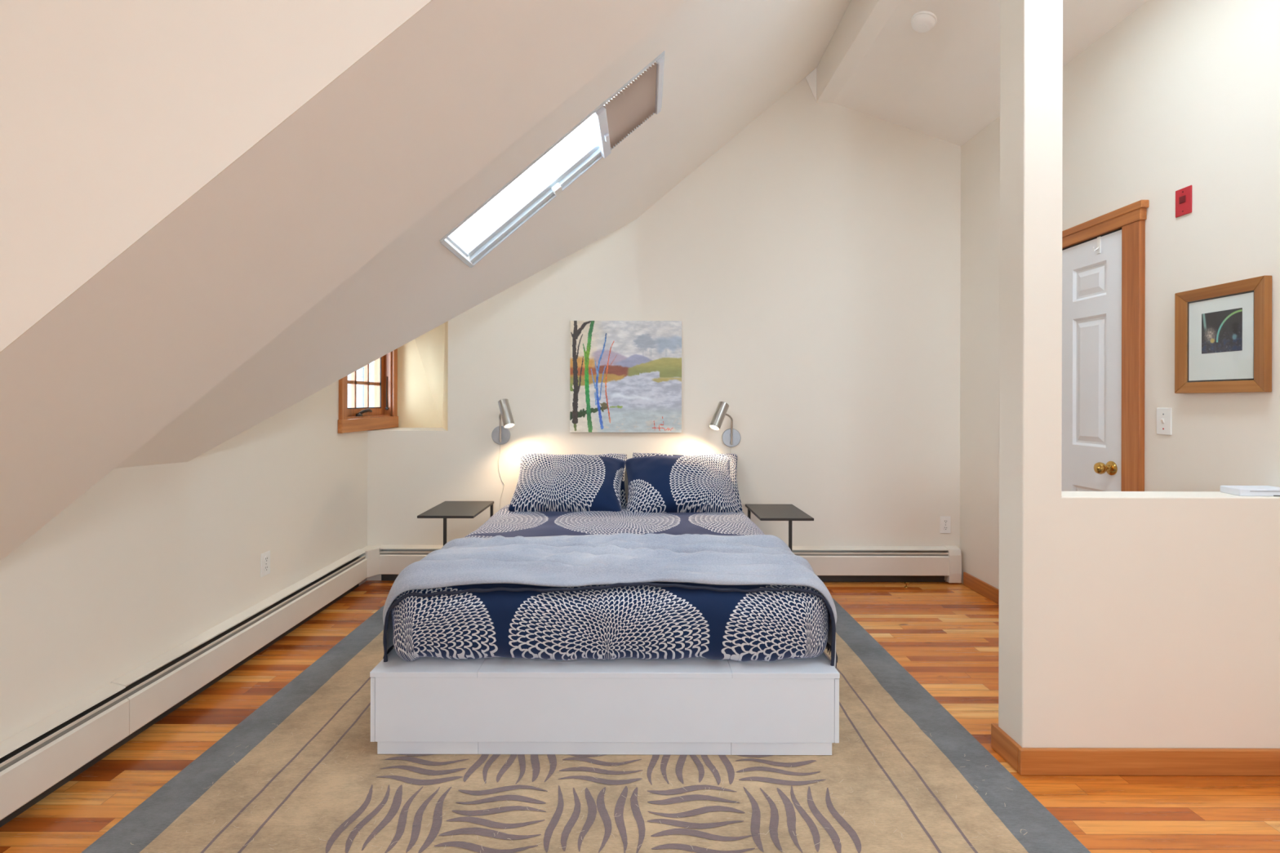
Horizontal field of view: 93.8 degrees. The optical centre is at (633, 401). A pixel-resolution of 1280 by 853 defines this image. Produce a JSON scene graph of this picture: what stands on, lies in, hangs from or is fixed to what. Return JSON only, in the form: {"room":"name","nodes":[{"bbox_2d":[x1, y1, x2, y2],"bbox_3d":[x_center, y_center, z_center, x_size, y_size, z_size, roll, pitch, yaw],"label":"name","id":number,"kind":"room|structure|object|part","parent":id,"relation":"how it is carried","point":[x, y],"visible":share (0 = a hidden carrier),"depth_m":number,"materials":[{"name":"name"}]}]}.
{"room":"bedroom","nodes":[
{"label":"bedroom","id":0,"kind":"room"},
{"bbox_2d":[0,380,391,742],"bbox_3d":[-1.894,-0.077,1.060,0.120,2.620,7.320,0,0,0],"label":"wall","id":1,"kind":"structure","parent":0,"point":[148,560],"depth_m":2.35,"materials":[{"name":"beige paint"}]},
{"bbox_2d":[0,545,382,827],"bbox_3d":[-1.782,1.108,1.312,0.110,0.250,5.625,0,0,0],"label":"baseboard heater","id":2,"kind":"object","parent":1,"relation":"attached to","point":[37,761],"visible":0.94,"depth_m":2.21,"materials":[{"name":"metal"}]},
{"bbox_3d":[-1.776,1.107,0.300,0.012,0.133,3.598,0,0,0],"label":"panel","id":3,"kind":"part","parent":2,"relation":"part of","materials":[{"name":"metal"}]},
{"bbox_3d":[-1.776,1.107,3.045,0.012,0.133,1.888,0,0,0],"label":"panel","id":4,"kind":"part","parent":2,"relation":"part of","materials":[{"name":"metal"}]},
{"bbox_2d":[260,550,270,577],"bbox_3d":[-1.832,0.808,2.979,0.009,0.116,0.072,0,0,0],"label":"electrical outlet","id":5,"kind":"object","parent":1,"relation":"attached to","point":[265,557],"visible":1,"depth_m":2.97,"materials":[{"name":"white plastic"}]},
{"bbox_2d":[264,555,268,562],"bbox_3d":[-1.829,0.786,2.979,0.003,0.033,0.033,0,0,0],"label":"socket","id":6,"kind":"object","parent":5,"relation":"attached to","point":[266,557],"depth_m":2.98,"materials":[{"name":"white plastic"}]},
{"bbox_2d":[264,564,268,571],"bbox_3d":[-1.829,0.831,2.979,0.003,0.033,0.033,0,0,0],"label":"socket","id":7,"kind":"object","parent":5,"relation":"attached to","point":[266,566],"depth_m":2.98,"materials":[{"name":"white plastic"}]},
{"bbox_2d":[337,348,398,433],"bbox_3d":[-1.879,-0.185,4.149,0.150,0.764,0.887,0,0,0],"label":"window","id":8,"kind":"structure","parent":1,"relation":"in","point":[384,415],"depth_m":4.31,"materials":[{"name":"brown wood"}]},
{"bbox_3d":[-1.853,0.074,4.115,0.043,0.052,0.156,0,0,11],"label":"crank handle","id":9,"kind":"part","parent":8,"relation":"part of","materials":[{"name":"brown metal"}]},
{"bbox_3d":[-1.899,-0.184,4.155,0.040,0.569,0.694,0,0,0],"label":"sash","id":10,"kind":"part","parent":8,"relation":"part of","materials":[{"name":"brown wood"}]},
{"bbox_2d":[0,0,432,352],"bbox_3d":[-0.653,-0.464,1.051,2.359,1.940,0.002,0,0,0],"label":"wall","id":11,"kind":"structure","parent":0,"point":[114,114],"depth_m":1.05,"materials":[{"name":"beige paint"}]},
{"bbox_2d":[0,0,1147,561],"bbox_3d":[0.161,-1.010,1.060,4.224,3.038,7.320,0,0,0],"label":"ceiling","id":12,"kind":"structure","parent":0,"point":[317,254],"depth_m":1.59,"materials":[{"name":"beige paint"}]},
{"bbox_2d":[439,51,665,267],"bbox_3d":[-0.346,-1.046,2.615,0.955,0.833,0.443,0,0,0],"label":"window","id":13,"kind":"structure","parent":12,"relation":"attached to","point":[549,184],"depth_m":2.75,"materials":[{"name":"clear glass"}]},
{"bbox_2d":[594,57,663,158],"bbox_3d":[-0.017,-1.271,2.616,0.290,0.254,0.412,0,0,0],"label":"blind","id":14,"kind":"object","parent":13,"relation":"attached to","point":[642,98],"visible":0.98,"depth_m":2.58,"materials":[{"name":"white pleated fabric"}]},
{"bbox_3d":[-0.134,-1.173,2.618,0.050,0.057,0.410,0,0,1],"label":"rail","id":15,"kind":"part","parent":14,"relation":"part of","materials":[{"name":"white paint"}]},
{"bbox_3d":[-0.118,-1.157,2.622,0.022,0.021,0.050,0,0,0],"label":"pull handle","id":16,"kind":"part","parent":14,"relation":"part of","materials":[{"name":"white paint"}]},
{"bbox_3d":[0.106,-1.375,2.618,0.038,0.046,0.410,0,0,1],"label":"head rail","id":17,"kind":"part","parent":14,"relation":"part of","materials":[{"name":"white paint"}]},
{"bbox_2d":[911,10,937,32],"bbox_3d":[1.525,-1.991,3.145,0.124,0.070,0.128,0,0,0],"label":"smoke detector","id":18,"kind":"object","parent":12,"relation":"attached to","point":[923,21],"visible":1,"depth_m":3.12,"materials":[{"name":"white plastic"}]},
{"bbox_2d":[0,580,1279,852],"bbox_3d":[0.205,1.288,0.762,4.084,0.100,6.725,0,0,0],"label":"floor","id":19,"kind":"structure","parent":0,"point":[944,635],"depth_m":2.08,"materials":[{"name":"brown wood"}]},
{"bbox_2d":[80,598,1090,852],"bbox_3d":[-0.126,1.231,1.913,2.745,0.013,3.665,0,0,0],"label":"area rug","id":20,"kind":"object","parent":19,"relation":"on","point":[303,772],"visible":0.51,"depth_m":1.87,"materials":[{"name":"beige carpet"}]},
{"bbox_2d":[417,501,493,545],"bbox_3d":[-1.093,0.941,3.723,0.327,0.558,0.515,0,0,0],"label":"side table","id":21,"kind":"object","parent":20,"relation":"on","point":[446,509],"visible":0.64,"depth_m":3.63,"materials":[{"name":"black metal"}]},
{"bbox_3d":[-1.099,0.943,3.485,0.016,0.532,0.016,0,0,0],"label":"leg","id":22,"kind":"part","parent":21,"relation":"part of","materials":[{"name":"black metal"}]},
{"bbox_3d":[-0.942,0.943,3.964,0.016,0.532,0.016,0,0,0],"label":"leg","id":23,"kind":"part","parent":21,"relation":"part of","materials":[{"name":"black metal"}]},
{"bbox_2d":[369,648,839,755],"bbox_3d":[-0.100,1.081,3.057,1.625,0.286,1.977,0,0,0],"label":"frame","id":24,"kind":"object","parent":20,"relation":"on","point":[423,705],"visible":0.47,"depth_m":2.07,"materials":[{"name":"white paint"}]},
{"bbox_3d":[-0.905,1.069,2.400,0.016,0.222,0.654,0,0,0],"label":"drawer","id":25,"kind":"part","parent":24,"relation":"part of","materials":[{"name":"white paint"}]},
{"bbox_3d":[-0.727,0.945,3.057,0.371,0.018,1.977,0,0,0],"label":"panel","id":26,"kind":"part","parent":24,"relation":"part of","materials":[{"name":"white paint"}]},
{"bbox_3d":[-0.100,0.947,3.057,0.880,0.018,1.977,0,0,0],"label":"panel","id":27,"kind":"part","parent":24,"relation":"part of","materials":[{"name":"white paint"}]},
{"bbox_3d":[-0.100,1.068,2.079,1.589,0.224,0.018,0,0,0],"label":"panel","id":28,"kind":"part","parent":24,"relation":"part of","materials":[{"name":"white paint"}]},
{"bbox_2d":[391,503,830,661],"bbox_3d":[-0.083,0.796,3.067,1.656,0.280,1.957,0,0,0],"label":"duvet","id":29,"kind":"object","parent":24,"relation":"on","point":[643,622],"visible":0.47,"depth_m":2.12,"materials":[{"name":"blue fabric"}]},
{"bbox_2d":[508,453,625,511],"bbox_3d":[-0.406,0.522,3.766,0.689,0.371,0.382,0,0,2],"label":"pillow","id":30,"kind":"object","parent":29,"relation":"on","point":[578,482],"visible":0.94,"depth_m":3.64,"materials":[{"name":"blue fabric"}]},
{"bbox_2d":[588,453,626,506],"bbox_3d":[-0.381,0.534,3.954,0.678,0.360,0.265,0,0,-1],"label":"pillow","id":31,"kind":"object","parent":29,"relation":"on","point":[620,456],"visible":0.07,"depth_m":3.98,"materials":[{"name":"blue fabric"}]},
{"bbox_2d":[382,533,837,667],"bbox_3d":[-0.085,0.795,2.504,1.700,0.404,0.764,0,0,0],"label":"throw blanket","id":32,"kind":"object","parent":29,"relation":"on","point":[620,559],"visible":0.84,"depth_m":2.28,"materials":[{"name":"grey fabric"}]},
{"bbox_2d":[625,454,739,512],"bbox_3d":[0.291,0.527,3.765,0.689,0.374,0.382,0,0,-1],"label":"pillow","id":33,"kind":"object","parent":29,"relation":"on","point":[700,483],"visible":0.9,"depth_m":3.64,"materials":[{"name":"blue fabric"}]},
{"bbox_2d":[632,453,742,511],"bbox_3d":[0.344,0.528,3.956,0.717,0.356,0.263,0,0,1],"label":"pillow","id":34,"kind":"object","parent":29,"relation":"on","point":[733,457],"visible":0.15,"depth_m":4.02,"materials":[{"name":"fabric"}]},
{"bbox_3d":[0.526,0.948,3.057,0.371,0.018,1.977,0,0,0],"label":"panel","id":35,"kind":"part","parent":24,"relation":"part of","materials":[{"name":"white paint"}]},
{"bbox_3d":[0.704,1.073,2.400,0.016,0.222,0.654,0,0,0],"label":"drawer","id":36,"kind":"part","parent":24,"relation":"part of","materials":[{"name":"white paint"}]},
{"bbox_2d":[745,504,813,551],"bbox_3d":[0.879,0.948,3.667,0.308,0.556,0.475,0,0,0],"label":"side table","id":37,"kind":"object","parent":20,"relation":"on","point":[789,513],"visible":0.66,"depth_m":3.57,"materials":[{"name":"black metal"}]},
{"bbox_3d":[0.750,0.949,3.889,0.016,0.530,0.016,0,0,0],"label":"leg","id":38,"kind":"part","parent":37,"relation":"part of","materials":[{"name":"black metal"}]},
{"bbox_3d":[0.902,0.949,3.450,0.016,0.530,0.016,0,0,0],"label":"leg","id":39,"kind":"part","parent":37,"relation":"part of","materials":[{"name":"black metal"}]},
{"bbox_2d":[367,67,960,582],"bbox_3d":[0.139,-0.562,4.423,4.224,3.600,0.595,0,0,0],"label":"wall","id":40,"kind":"structure","parent":0,"point":[809,267],"depth_m":4.12,"materials":[{"name":"beige paint"}]},
{"bbox_2d":[491,398,514,509],"bbox_3d":[-0.867,0.405,4.041,0.115,0.848,0.257,0,0,-31],"label":"wall lamp","id":41,"kind":"object","parent":40,"relation":"attached to","point":[500,435],"visible":0.99,"depth_m":4.09,"materials":[{"name":"metal"}]},
{"bbox_3d":[-0.891,0.166,4.043,0.024,0.227,0.134,0,0,-27],"label":"arm","id":42,"kind":"part","parent":41,"relation":"part of","materials":[{"name":"metal"}]},
{"bbox_3d":[-0.914,0.233,4.119,0.128,0.128,0.013,0,0,0],"label":"wall plate","id":43,"kind":"part","parent":41,"relation":"part of","materials":[{"name":"silver metal"}]},
{"bbox_3d":[-0.912,0.552,4.121,0.046,0.555,0.005,0,0,0],"label":"cord","id":44,"kind":"part","parent":41,"relation":"part of","materials":[{"name":"white plastic"}]},
{"bbox_3d":[-0.849,0.079,3.984,0.072,0.195,0.143,0,0,-43],"label":"lamp shade","id":45,"kind":"part","parent":41,"relation":"part of","materials":[{"name":"metal"}]},
{"bbox_2d":[569,320,681,432],"bbox_3d":[-0.054,-0.170,4.106,0.764,0.764,0.037,0,0,0],"label":"canvas painting","id":46,"kind":"object","parent":40,"relation":"attached to","point":[625,376],"visible":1,"depth_m":4.09,"materials":[{"name":"fabric"}]},
{"bbox_2d":[378,544,961,582],"bbox_3d":[0.242,1.113,4.089,3.960,0.250,0.072,0,0,0],"label":"baseboard heater","id":47,"kind":"object","parent":40,"relation":"attached to","point":[944,566],"visible":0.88,"depth_m":4.06,"materials":[{"name":"metal"}]},
{"bbox_3d":[0.205,1.112,4.064,3.883,0.133,0.012,0,0,0],"label":"panel","id":48,"kind":"part","parent":47,"relation":"part of","materials":[{"name":"metal"}]},
{"bbox_2d":[709,401,740,453],"bbox_3d":[0.599,0.285,4.049,0.125,0.572,0.291,0,0,40],"label":"wall lamp","id":49,"kind":"object","parent":40,"relation":"attached to","point":[731,437],"visible":0.96,"depth_m":4.03,"materials":[{"name":"metal"}]},
{"bbox_3d":[0.569,0.095,3.984,0.154,0.193,0.072,0,0,-39],"label":"lamp shade","id":50,"kind":"part","parent":49,"relation":"part of","materials":[{"name":"metal"}]},
{"bbox_3d":[0.633,0.184,4.040,0.029,0.226,0.154,0,0,40],"label":"arm","id":51,"kind":"part","parent":49,"relation":"part of","materials":[{"name":"metal"}]},
{"bbox_3d":[0.671,0.250,4.119,0.128,0.128,0.013,0,0,0],"label":"wall plate","id":52,"kind":"part","parent":49,"relation":"part of","materials":[{"name":"silver metal"}]},
{"bbox_2d":[940,516,951,533],"bbox_3d":[2.147,0.850,4.121,0.072,0.116,0.009,0,0,0],"label":"electrical outlet","id":53,"kind":"object","parent":40,"relation":"attached to","point":[945,522],"visible":1,"depth_m":4.12,"materials":[{"name":"white plastic"}]},
{"bbox_2d":[960,0,1279,589],"bbox_3d":[2.311,-0.281,0.823,0.120,3.050,6.845,0,0,0],"label":"wall","id":54,"kind":"structure","parent":0,"point":[1177,95],"depth_m":2.53,"materials":[{"name":"beige paint"}]},
{"bbox_2d":[963,572,999,604],"bbox_3d":[2.239,1.199,3.095,0.015,0.090,1.921,0,0,0],"label":"baseboard","id":55,"kind":"structure","parent":54,"relation":"attached to","point":[971,582],"depth_m":3.84,"materials":[{"name":"brown wood"}]},
{"bbox_2d":[1061,200,1149,491],"bbox_3d":[2.216,0.181,3.108,0.108,2.126,0.991,0,0,0],"label":"door","id":56,"kind":"structure","parent":54,"relation":"in","point":[1104,293],"depth_m":2.85,"materials":[{"name":"white paint"}]},
{"bbox_2d":[1092,236,1101,253],"bbox_3d":[2.221,-0.751,2.875,0.032,0.079,0.020,0,0,0],"label":"hook","id":57,"kind":"object","parent":56,"relation":"hanging from","point":[1099,238],"visible":1,"depth_m":2.87,"materials":[{"name":"white plastic"}]},
{"bbox_3d":[2.198,0.312,2.797,0.072,0.066,0.066,0,0,0],"label":"knob","id":58,"kind":"part","parent":56,"relation":"part of","materials":[{"name":"gold metal"}]},
{"bbox_3d":[2.234,-0.840,3.108,0.036,0.084,0.991,0,0,0],"label":"head casing","id":59,"kind":"part","parent":56,"relation":"part of","materials":[{"name":"brown wood"}]},
{"bbox_3d":[2.236,0.223,3.107,0.026,2.042,0.947,0,0,0],"label":"casing","id":60,"kind":"part","parent":56,"relation":"part of","materials":[{"name":"brown wood"}]},
{"bbox_2d":[1156,408,1172,435],"bbox_3d":[2.243,0.084,2.535,0.015,0.114,0.070,0,0,0],"label":"light switch","id":61,"kind":"object","parent":54,"relation":"attached to","point":[1164,415],"visible":1,"depth_m":2.53,"materials":[{"name":"white plastic"}]},
{"bbox_2d":[1175,185,1191,217],"bbox_3d":[2.248,-0.818,2.447,0.009,0.111,0.071,0,0,0],"label":"plate","id":62,"kind":"object","parent":54,"relation":"attached to","point":[1183,196],"visible":1,"depth_m":2.44,"materials":[{"name":"red plastic"}]},
{"bbox_2d":[1174,275,1271,393],"bbox_3d":[2.235,-0.239,2.282,0.028,0.411,0.350,0,0,0],"label":"framed print","id":63,"kind":"object","parent":54,"relation":"attached to","point":[1223,332],"visible":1,"depth_m":2.26,"materials":[{"name":"brown wood"}]},
{"bbox_3d":[2.235,-0.239,2.436,0.028,0.409,0.044,0,0,0],"label":"frame rail","id":64,"kind":"part","parent":63,"relation":"part of","materials":[{"name":"brown wood"}]},
{"bbox_3d":[2.234,-0.055,2.282,0.028,0.044,0.349,0,0,0],"label":"frame rail","id":65,"kind":"part","parent":63,"relation":"part of","materials":[{"name":"brown wood"}]},
{"bbox_2d":[1201,307,1242,353],"bbox_3d":[2.233,-0.266,2.275,0.001,0.157,0.157,0,0,0],"label":"print","id":66,"kind":"object","parent":63,"relation":"attached to","point":[1221,331],"depth_m":2.27},
{"bbox_3d":[2.235,-0.422,2.282,0.028,0.044,0.348,0,0,0],"label":"frame rail","id":67,"kind":"part","parent":63,"relation":"part of","materials":[{"name":"brown wood"}]},
{"bbox_3d":[2.235,-0.239,2.129,0.028,0.409,0.044,0,0,0],"label":"frame rail","id":68,"kind":"part","parent":63,"relation":"part of","materials":[{"name":"brown wood"}]},
{"bbox_2d":[998,0,1279,748],"bbox_3d":[1.777,-0.422,2.067,0.948,3.330,0.134,0,0,0],"label":"wall partition","id":69,"kind":"structure","parent":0,"point":[1127,619],"depth_m":2.00,"materials":[{"name":"beige paint"}]},
{"bbox_2d":[991,723,1279,776],"bbox_3d":[1.765,1.200,2.067,0.964,0.086,0.166,0,0,0],"label":"baseboard","id":70,"kind":"structure","parent":69,"relation":"attached to","point":[1031,761],"depth_m":1.98,"materials":[{"name":"brown wood"}]},
{"bbox_2d":[1220,485,1279,496],"bbox_3d":[2.150,0.309,2.071,0.190,0.024,0.098,0,0,0],"label":"media box","id":71,"kind":"object","parent":69,"relation":"on","point":[1241,491],"visible":1,"depth_m":2.03,"materials":[{"name":"white paint"}]},
{"label":"outside","id":72,"kind":"structure","parent":0,"visible":0},
{"bbox_3d":[-7.138,4.269,8.000,9.746,0.100,28.000,0,0,0],"label":"ground","id":73,"kind":"structure","parent":72,"visible":0},
{"bbox_2d":[347,361,373,408],"bbox_3d":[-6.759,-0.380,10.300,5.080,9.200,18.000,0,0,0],"label":"window pane","id":74,"kind":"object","parent":73,"relation":"on","point":[360,372],"visible":0.02,"depth_m":10.13,"materials":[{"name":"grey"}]},
{"bbox_3d":[-4.548,0.026,10.600,0.005,1.400,0.600,0,0,0],"label":"pane","id":75,"kind":"part","parent":74,"relation":"part of","materials":[{"name":"clear glass"}]}
]}

